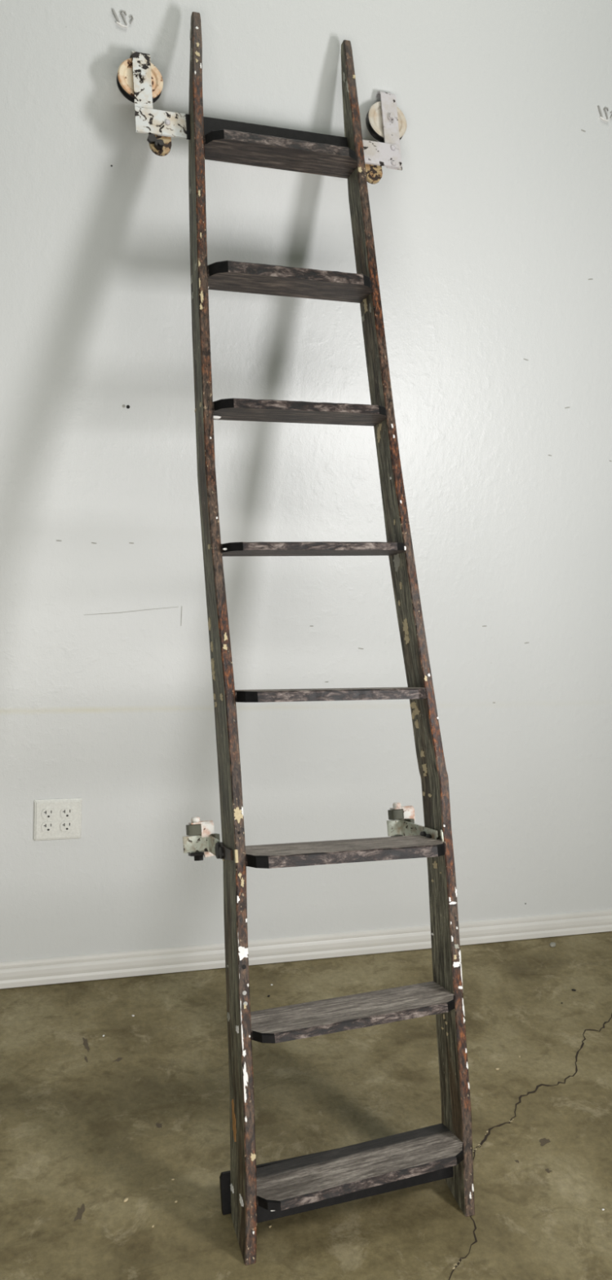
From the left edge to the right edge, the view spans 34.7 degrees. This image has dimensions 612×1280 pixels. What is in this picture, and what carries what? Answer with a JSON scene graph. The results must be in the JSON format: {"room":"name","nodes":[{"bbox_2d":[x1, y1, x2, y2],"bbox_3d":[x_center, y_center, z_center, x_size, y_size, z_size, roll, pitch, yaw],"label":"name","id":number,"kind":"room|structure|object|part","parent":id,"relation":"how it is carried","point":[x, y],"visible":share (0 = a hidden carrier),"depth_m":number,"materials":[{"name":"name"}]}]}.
{"room":"garage","nodes":[
{"label":"garage","id":0,"kind":"room"},
{"bbox_2d":[0,0,611,961],"bbox_3d":[0.046,-0.491,2.560,6.800,3.050,0.124,0,13,-17],"label":"wall","id":1,"kind":"structure","parent":0,"point":[493,234],"depth_m":2.49,"materials":[{"name":"paint"}]},
{"bbox_2d":[33,798,82,840],"bbox_3d":[-0.635,0.460,2.505,0.120,0.111,0.009,0,13,-17],"label":"wall outlet","id":2,"kind":"object","parent":1,"relation":"attached to","point":[53,819],"visible":1,"depth_m":2.50,"materials":[{"name":"white plastic"}]},
{"bbox_2d":[41,821,55,831],"bbox_3d":[-0.657,0.476,2.499,0.034,0.027,0.003,0,13,-17],"label":"socket","id":3,"kind":"object","parent":2,"relation":"attached to","point":[46,826],"depth_m":2.50,"materials":[{"name":"white plastic"}]},
{"bbox_2d":[41,808,55,818],"bbox_3d":[-0.655,0.441,2.492,0.034,0.027,0.003,0,13,-17],"label":"socket","id":4,"kind":"object","parent":2,"relation":"attached to","point":[46,813],"depth_m":2.49,"materials":[{"name":"white plastic"}]},
{"bbox_2d":[60,820,74,831],"bbox_3d":[-0.613,0.476,2.513,0.034,0.027,0.003,0,13,-17],"label":"socket","id":5,"kind":"object","parent":2,"relation":"attached to","point":[65,825],"depth_m":2.51,"materials":[{"name":"white plastic"}]},
{"bbox_2d":[60,807,74,817],"bbox_3d":[-0.610,0.441,2.505,0.034,0.027,0.003,0,13,-17],"label":"socket","id":6,"kind":"object","parent":2,"relation":"attached to","point":[65,812],"depth_m":2.50,"materials":[{"name":"white plastic"}]},
{"bbox_2d":[0,908,611,988],"bbox_3d":[-0.035,0.878,2.787,6.800,0.070,0.014,0,13,-17],"label":"baseboard","id":7,"kind":"structure","parent":1,"relation":"attached to","point":[74,968],"depth_m":2.78,"materials":[{"name":"white paint"}]},
{"bbox_2d":[0,931,611,1279],"bbox_3d":[0.562,1.420,0.853,6.800,0.101,4.200,0,13,-17],"label":"floor","id":8,"kind":"structure","parent":0,"point":[91,1122],"depth_m":2.15,"materials":[{"name":"concrete"}]},
{"bbox_2d":[116,11,475,1265],"bbox_3d":[-0.010,-0.131,2.033,0.687,2.363,0.984,0,13,-20],"label":"ladder","id":9,"kind":"object","parent":8,"relation":"on","point":[253,1193],"visible":1,"depth_m":2.01,"materials":[{"name":"grey wood"}]},
{"bbox_3d":[-0.188,-0.113,2.006,0.059,2.526,0.114,-1,-9,-19],"label":"rail","id":10,"kind":"part","parent":9,"relation":"part of","materials":[{"name":"grey wood"}]},
{"bbox_3d":[0.207,-0.121,2.136,0.099,2.539,0.097,-1,-9,-19],"label":"rail","id":11,"kind":"part","parent":9,"relation":"part of","materials":[{"name":"grey wood"}]},
{"bbox_2d":[550,942,555,946],"bbox_3d":[0.753,0.927,2.987,0.025,0.008,0.020,0,13,-17],"label":"lump","id":12,"kind":"object","parent":8,"relation":"on","point":[552,944],"visible":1,"depth_m":2.98,"materials":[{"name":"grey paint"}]}
]}

